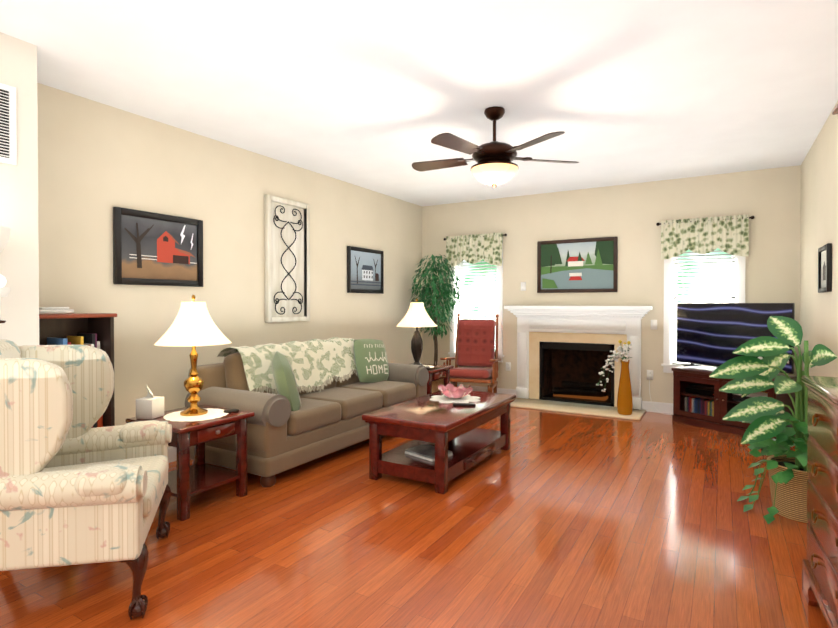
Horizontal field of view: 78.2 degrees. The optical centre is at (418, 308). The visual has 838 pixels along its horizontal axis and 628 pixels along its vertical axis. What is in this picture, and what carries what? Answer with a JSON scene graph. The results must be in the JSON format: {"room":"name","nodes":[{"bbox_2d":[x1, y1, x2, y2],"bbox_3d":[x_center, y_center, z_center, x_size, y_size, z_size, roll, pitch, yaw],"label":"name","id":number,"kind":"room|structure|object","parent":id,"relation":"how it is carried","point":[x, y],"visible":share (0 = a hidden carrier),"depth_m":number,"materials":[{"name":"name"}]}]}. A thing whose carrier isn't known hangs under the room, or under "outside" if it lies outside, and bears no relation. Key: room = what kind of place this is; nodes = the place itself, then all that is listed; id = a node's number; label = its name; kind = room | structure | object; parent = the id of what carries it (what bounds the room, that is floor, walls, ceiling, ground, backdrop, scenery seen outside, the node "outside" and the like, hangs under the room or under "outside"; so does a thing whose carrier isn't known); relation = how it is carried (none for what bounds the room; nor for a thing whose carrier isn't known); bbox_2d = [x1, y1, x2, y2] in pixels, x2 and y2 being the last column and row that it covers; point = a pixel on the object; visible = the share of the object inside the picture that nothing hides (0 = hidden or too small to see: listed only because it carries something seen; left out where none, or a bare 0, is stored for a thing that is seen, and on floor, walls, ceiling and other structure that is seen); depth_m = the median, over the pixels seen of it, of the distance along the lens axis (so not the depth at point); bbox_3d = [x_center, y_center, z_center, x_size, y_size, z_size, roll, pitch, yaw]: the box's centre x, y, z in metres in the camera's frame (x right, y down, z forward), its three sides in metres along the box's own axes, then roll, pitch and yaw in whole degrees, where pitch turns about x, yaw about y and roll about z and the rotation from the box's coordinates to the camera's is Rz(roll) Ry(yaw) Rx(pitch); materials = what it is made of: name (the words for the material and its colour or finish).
{"room":"living room","nodes":[
{"label":"living room","id":0,"kind":"room"},
{"bbox_2d":[0,32,38,345],"bbox_3d":[-3.499,-0.090,1.349,0.750,2.740,4.067,0,1,30],"label":"wall","id":1,"kind":"structure","parent":0,"point":[19,262],"depth_m":2.84,"materials":[{"name":"white paint"}]},
{"bbox_2d":[0,226,10,322],"bbox_3d":[-2.186,-0.113,2.525,0.307,0.579,0.303,0,1,30],"label":"lamp","id":2,"kind":"object","parent":1,"relation":"attached to","point":[4,240],"visible":1,"depth_m":2.58,"materials":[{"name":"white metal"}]},
{"bbox_2d":[0,83,16,164],"bbox_3d":[-2.325,-0.988,2.583,0.012,0.420,0.520,0,1,30],"label":"air vent","id":3,"kind":"object","parent":1,"relation":"in","point":[8,149],"visible":1,"depth_m":2.78,"materials":[{"name":"white metal"}]},
{"bbox_2d":[37,83,421,446],"bbox_3d":[-1.371,-0.134,5.516,0.200,2.740,5.273,0,1,30],"label":"wall","id":4,"kind":"structure","parent":0,"point":[97,162],"depth_m":4.35,"materials":[{"name":"beige paint"}]},
{"bbox_2d":[113,207,202,286],"bbox_3d":[-2.054,-0.469,4.117,0.030,0.570,0.750,0,1,30],"label":"framed picture","id":5,"kind":"object","parent":4,"relation":"attached to","point":[152,248],"visible":1,"depth_m":4.08,"materials":[{"name":"black"}]},
{"bbox_2d":[168,447,176,462],"bbox_3d":[-1.279,1.176,5.475,0.014,0.122,5.273,0,1,30],"label":"baseboard","id":6,"kind":"structure","parent":4,"relation":"attached to","point":[172,451],"depth_m":4.21,"materials":[{"name":"white paint"}]},
{"bbox_2d":[264,195,309,322],"bbox_3d":[-1.344,-0.492,5.306,0.050,1.250,0.600,0,1,30],"label":"art panel","id":7,"kind":"object","parent":4,"relation":"attached to","point":[287,256],"visible":1,"depth_m":5.30,"materials":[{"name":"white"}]},
{"bbox_2d":[347,246,383,293],"bbox_3d":[-0.664,-0.474,6.484,0.030,0.560,0.740,0,1,30],"label":"picture","id":8,"kind":"object","parent":4,"relation":"attached to","point":[365,270],"visible":0.98,"depth_m":6.46,"materials":[{"name":"black"}]},
{"bbox_2d":[0,407,828,627],"bbox_3d":[-0.340,1.327,2.567,5.180,0.120,9.940,0,1,30],"label":"floor","id":9,"kind":"structure","parent":0,"point":[550,519],"depth_m":2.71,"materials":[{"name":"brown wood"}]},
{"bbox_2d":[39,307,116,427],"bbox_3d":[-2.332,0.624,3.370,0.320,1.270,0.550,0,1,30],"label":"bookcase","id":10,"kind":"object","parent":9,"relation":"on","point":[63,326],"visible":0.12,"depth_m":3.50,"materials":[{"name":"brown wood"}]},
{"bbox_2d":[0,339,171,619],"bbox_3d":[-1.620,0.709,2.370,0.785,1.120,1.034,0,1,-19],"label":"chair","id":11,"kind":"object","parent":9,"relation":"on","point":[76,488],"visible":1,"depth_m":2.02,"materials":[{"name":"beige fabric"}]},
{"bbox_2d":[126,404,254,520],"bbox_3d":[-1.490,0.979,3.389,0.560,0.560,0.560,0,1,30],"label":"end table","id":12,"kind":"object","parent":9,"relation":"on","point":[186,480],"visible":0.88,"depth_m":3.29,"materials":[{"name":"brown wood"}]},
{"bbox_2d":[136,384,163,419],"bbox_3d":[-1.728,0.591,3.316,0.120,0.214,0.120,0,1,10],"label":"tissue box","id":13,"kind":"object","parent":12,"relation":"on","point":[150,406],"visible":1,"depth_m":3.27,"materials":[{"name":"white cardboard"}]},
{"bbox_2d":[163,408,228,421],"bbox_3d":[-1.462,0.697,3.394,0.395,0.002,0.395,0,1,30],"label":"doily","id":14,"kind":"object","parent":12,"relation":"on","point":[212,413],"visible":0.77,"depth_m":3.33,"materials":[{"name":"white fabric"}]},
{"bbox_2d":[154,295,231,415],"bbox_3d":[-1.492,0.301,3.418,0.468,0.788,0.480,0,1,30],"label":"brass lamp","id":15,"kind":"object","parent":14,"relation":"on","point":[193,325],"visible":1,"depth_m":3.34,"materials":[{"name":"orange"}]},
{"bbox_2d":[224,409,238,412],"bbox_3d":[-1.268,0.691,3.488,0.100,0.010,0.100,0,1,30],"label":"coaster","id":16,"kind":"object","parent":12,"relation":"on","point":[231,410],"visible":1,"depth_m":3.48,"materials":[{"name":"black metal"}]},
{"bbox_2d":[185,337,428,486],"bbox_3d":[-0.868,0.769,4.762,0.940,0.949,2.316,0,1,30],"label":"sofa","id":17,"kind":"object","parent":9,"relation":"on","point":[308,401],"visible":0.92,"depth_m":4.14,"materials":[{"name":"brown fabric"}]},
{"bbox_2d":[272,351,300,410],"bbox_3d":[-1.045,0.591,4.053,0.153,0.460,0.460,-15,18,-18],"label":"pillow","id":18,"kind":"object","parent":17,"relation":"on","point":[284,382],"depth_m":3.88,"materials":[{"name":"green fabric"}]},
{"bbox_2d":[217,337,356,393],"bbox_3d":[-1.093,0.527,4.775,0.423,0.464,1.520,0,1,30],"label":"throw","id":19,"kind":"object","parent":17,"relation":"on","point":[319,366],"depth_m":4.64,"materials":[{"name":"beige fabric"}]},
{"bbox_2d":[353,339,388,382],"bbox_3d":[-0.491,0.537,5.349,0.153,0.460,0.460,-19,-15,36],"label":"pillow","id":20,"kind":"object","parent":17,"relation":"on","point":[370,362],"depth_m":5.25,"materials":[{"name":"green fabric"}]},
{"bbox_2d":[411,363,453,393],"bbox_3d":[0.029,0.951,5.976,0.560,0.560,0.560,0,1,30],"label":"end table","id":21,"kind":"object","parent":9,"relation":"on","point":[436,372],"visible":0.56,"depth_m":5.84,"materials":[{"name":"brown wood"}]},
{"bbox_2d":[408,254,462,392],"bbox_3d":[0.254,0.230,7.148,0.781,1.977,0.777,0,1,30],"label":"ficus tree","id":22,"kind":"object","parent":9,"relation":"on","point":[444,292],"visible":0.88,"depth_m":7.05,"materials":[{"name":"green plant"}]},
{"bbox_2d":[362,391,515,493],"bbox_3d":[0.223,1.010,4.193,0.700,0.480,1.360,0,1,30],"label":"coffee table","id":23,"kind":"object","parent":9,"relation":"on","point":[442,428],"visible":0.92,"depth_m":3.78,"materials":[{"name":"brown wood"}]},
{"bbox_2d":[405,444,452,461],"bbox_3d":[0.073,1.087,3.901,0.222,0.028,0.292,-1,1,-45],"label":"magazine stack","id":24,"kind":"object","parent":23,"relation":"on","point":[425,451],"visible":0.86,"depth_m":3.88,"materials":[{"name":"white paper"}]},
{"bbox_2d":[430,394,479,402],"bbox_3d":[0.308,0.765,4.396,0.445,0.002,0.445,0,1,30],"label":"doily","id":25,"kind":"object","parent":23,"relation":"on","point":[443,398],"visible":0.83,"depth_m":4.34,"materials":[{"name":"white fabric"}]},
{"bbox_2d":[438,383,472,398],"bbox_3d":[0.308,0.707,4.395,0.305,0.103,0.305,0,1,30],"label":"bowl","id":26,"kind":"object","parent":25,"relation":"on","point":[450,390],"visible":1,"depth_m":4.34,"materials":[{"name":"pink glass"}]},
{"bbox_2d":[453,403,475,406],"bbox_3d":[0.359,0.761,4.087,0.180,0.018,0.050,0,1,10],"label":"remote control","id":27,"kind":"object","parent":23,"relation":"on","point":[466,404],"visible":0.96,"depth_m":4.07,"materials":[{"name":"black plastic"}]},
{"bbox_2d":[440,314,500,392],"bbox_3d":[0.702,0.649,6.713,0.695,1.149,0.758,0,1,16],"label":"glider rocker","id":28,"kind":"object","parent":9,"relation":"on","point":[476,342],"visible":0.83,"depth_m":6.84,"materials":[{"name":"red fabric"}]},
{"bbox_2d":[504,306,652,419],"bbox_3d":[1.972,0.594,6.536,1.800,1.261,1.020,0,1,30],"label":"fireplace mantel","id":29,"kind":"object","parent":9,"relation":"on","point":[561,364],"visible":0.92,"depth_m":6.62,"materials":[{"name":"white wood"}]},
{"bbox_2d":[596,340,632,414],"bbox_3d":[2.232,0.785,5.896,0.388,0.850,0.357,0,1,30],"label":"vase","id":30,"kind":"object","parent":29,"relation":"on","point":[624,402],"visible":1,"depth_m":5.88,"materials":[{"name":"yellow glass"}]},
{"bbox_2d":[671,366,796,438],"bbox_3d":[3.209,0.943,5.309,0.420,0.590,1.050,0,1,-31],"label":"tv stand","id":31,"kind":"object","parent":9,"relation":"on","point":[700,399],"visible":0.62,"depth_m":5.36,"materials":[{"name":"brown wood"}]},
{"bbox_2d":[677,303,794,373],"bbox_3d":[3.220,0.287,5.343,0.219,0.691,1.160,0,1,-31],"label":"screen","id":32,"kind":"object","parent":31,"relation":"on","point":[715,334],"visible":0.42,"depth_m":5.41,"materials":[{"name":"black plastic"}]},
{"bbox_2d":[709,316,836,523],"bbox_3d":[2.240,0.655,3.241,0.725,1.210,0.797,0,1,30],"label":"plant","id":33,"kind":"object","parent":9,"relation":"on","point":[748,374],"visible":0.77,"depth_m":3.19,"materials":[{"name":"green plant"}]},
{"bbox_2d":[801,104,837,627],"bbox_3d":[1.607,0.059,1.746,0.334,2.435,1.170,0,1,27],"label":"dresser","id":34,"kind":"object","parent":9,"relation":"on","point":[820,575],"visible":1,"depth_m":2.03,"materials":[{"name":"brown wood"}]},
{"bbox_2d":[0,0,837,206],"bbox_3d":[-0.340,-1.532,2.537,5.180,0.120,9.940,0,1,30],"label":"ceiling","id":35,"kind":"structure","parent":0,"point":[376,95],"depth_m":3.32,"materials":[{"name":"white paint"}]},
{"bbox_2d":[412,106,578,187],"bbox_3d":[0.524,-1.193,3.867,1.270,0.585,1.288,0,1,30],"label":"fan","id":36,"kind":"object","parent":35,"relation":"hanging from","point":[495,166],"visible":1,"depth_m":3.75,"materials":[{"name":"brown wood"}]},
{"bbox_2d":[422,165,800,402],"bbox_3d":[2.075,-0.146,6.665,4.980,2.740,0.200,0,1,30],"label":"wall","id":37,"kind":"structure","parent":0,"point":[629,216],"depth_m":6.22,"materials":[{"name":"beige paint"}]},
{"bbox_2d":[448,243,503,362],"bbox_3d":[0.848,-0.126,7.369,0.850,1.725,0.227,0,1,30],"label":"window","id":38,"kind":"structure","parent":37,"relation":"in","point":[499,298],"depth_m":7.39,"materials":[{"name":"white paint"}]},
{"bbox_2d":[444,232,506,266],"bbox_3d":[0.771,-0.810,7.231,0.970,0.455,0.094,0,1,30],"label":"valance","id":39,"kind":"object","parent":38,"relation":"attached to","point":[476,248],"visible":0.96,"depth_m":7.20,"materials":[{"name":"green fabric"}]},
{"bbox_2d":[457,261,496,330],"bbox_3d":[0.832,-0.136,7.343,0.620,1.521,0.045,0,1,30],"label":"window blind","id":40,"kind":"object","parent":38,"relation":"attached to","point":[477,294],"visible":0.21,"depth_m":7.34,"materials":[{"name":"white paint"}]},
{"bbox_2d":[458,384,515,394],"bbox_3d":[0.693,1.156,7.366,1.440,0.122,0.014,0,1,30],"label":"baseboard","id":41,"kind":"structure","parent":37,"relation":"attached to","point":[475,388],"depth_m":7.13,"materials":[{"name":"white paint"}]},
{"bbox_2d":[506,362,510,370],"bbox_3d":[1.220,0.790,7.055,0.072,0.116,0.010,0,1,30],"label":"electrical outlet","id":42,"kind":"object","parent":37,"relation":"attached to","point":[508,366],"visible":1,"depth_m":7.05,"materials":[{"name":"white plastic"}]},
{"bbox_2d":[521,282,525,290],"bbox_3d":[1.401,-0.299,6.937,0.072,0.116,0.008,0,1,30],"label":"light switch","id":43,"kind":"object","parent":37,"relation":"attached to","point":[523,286],"visible":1,"depth_m":6.93,"materials":[{"name":"white plastic"}]},
{"bbox_2d":[537,237,617,292],"bbox_3d":[1.998,-0.545,6.569,1.000,0.680,0.030,0,1,30],"label":"landscape picture","id":44,"kind":"object","parent":37,"relation":"attached to","point":[584,265],"visible":1,"depth_m":6.55,"materials":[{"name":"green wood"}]},
{"bbox_2d":[647,370,652,379],"bbox_3d":[2.755,0.789,6.153,0.072,0.116,0.010,0,1,30],"label":"electrical outlet","id":45,"kind":"object","parent":37,"relation":"attached to","point":[649,372],"visible":0.73,"depth_m":6.15,"materials":[{"name":"white plastic"}]},
{"bbox_2d":[648,375,672,414],"bbox_3d":[2.898,1.010,5.998,0.436,0.438,0.118,0,1,30],"label":"power cord","id":46,"kind":"object","parent":45,"relation":"attached to","point":[649,376],"visible":0.77,"depth_m":6.06,"materials":[{"name":"white plastic"}]},
{"bbox_2d":[651,320,656,329],"bbox_3d":[2.790,0.190,6.127,0.072,0.116,0.008,0,1,30],"label":"light switch","id":47,"kind":"object","parent":37,"relation":"attached to","point":[653,324],"visible":1,"depth_m":6.12,"materials":[{"name":"white plastic"}]},
{"bbox_2d":[642,401,672,413],"bbox_3d":[3.328,1.172,5.820,1.510,0.122,0.014,0,1,30],"label":"baseboard","id":48,"kind":"structure","parent":37,"relation":"attached to","point":[661,407],"depth_m":6.10,"materials":[{"name":"white paint"}]},
{"bbox_2d":[661,248,745,372],"bbox_3d":[3.275,-0.111,5.944,0.850,1.725,0.227,0,1,30],"label":"window","id":49,"kind":"structure","parent":37,"relation":"in","point":[739,297],"depth_m":6.03,"materials":[{"name":"white paint"}]},
{"bbox_2d":[673,249,734,363],"bbox_3d":[3.260,-0.121,5.918,0.620,1.521,0.045,0,1,30],"label":"window blind","id":50,"kind":"object","parent":49,"relation":"attached to","point":[724,296],"visible":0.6,"depth_m":5.92,"materials":[{"name":"white paint"}]},
{"bbox_2d":[656,214,754,259],"bbox_3d":[3.199,-0.794,5.806,0.970,0.455,0.094,0,1,30],"label":"valance","id":51,"kind":"object","parent":49,"relation":"attached to","point":[726,234],"visible":1,"depth_m":5.78,"materials":[{"name":"green fabric"}]},
{"bbox_2d":[799,101,837,376],"bbox_3d":[1.721,-0.090,1.342,0.200,2.740,9.340,0,1,30],"label":"wall","id":52,"kind":"structure","parent":0,"point":[818,230],"depth_m":4.32,"materials":[{"name":"beige paint"}]},
{"bbox_2d":[818,243,831,292],"bbox_3d":[3.154,-0.308,4.012,0.030,0.360,0.420,0,1,30],"label":"picture","id":53,"kind":"object","parent":52,"relation":"attached to","point":[824,268],"visible":1,"depth_m":3.98,"materials":[{"name":"black"}]},
{"label":"outside","id":54,"kind":"structure","parent":0,"visible":0},
{"bbox_2d":[462,248,730,328],"bbox_3d":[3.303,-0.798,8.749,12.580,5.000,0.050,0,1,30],"label":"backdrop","id":55,"kind":"structure","parent":54,"point":[677,279],"depth_m":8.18,"materials":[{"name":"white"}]},
{"bbox_3d":[0.029,0.670,5.973,0.296,0.002,0.296,0,1,30],"label":"doily","id":56,"kind":"object","parent":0,"visible":0},
{"bbox_2d":[397,298,436,364],"bbox_3d":[-0.024,0.274,5.977,0.468,0.788,0.480,0,1,30],"label":"lamp","id":57,"kind":"object","parent":56,"relation":"on","point":[416,315],"visible":1,"depth_m":5.90,"materials":[{"name":"white fabric"}]}
]}

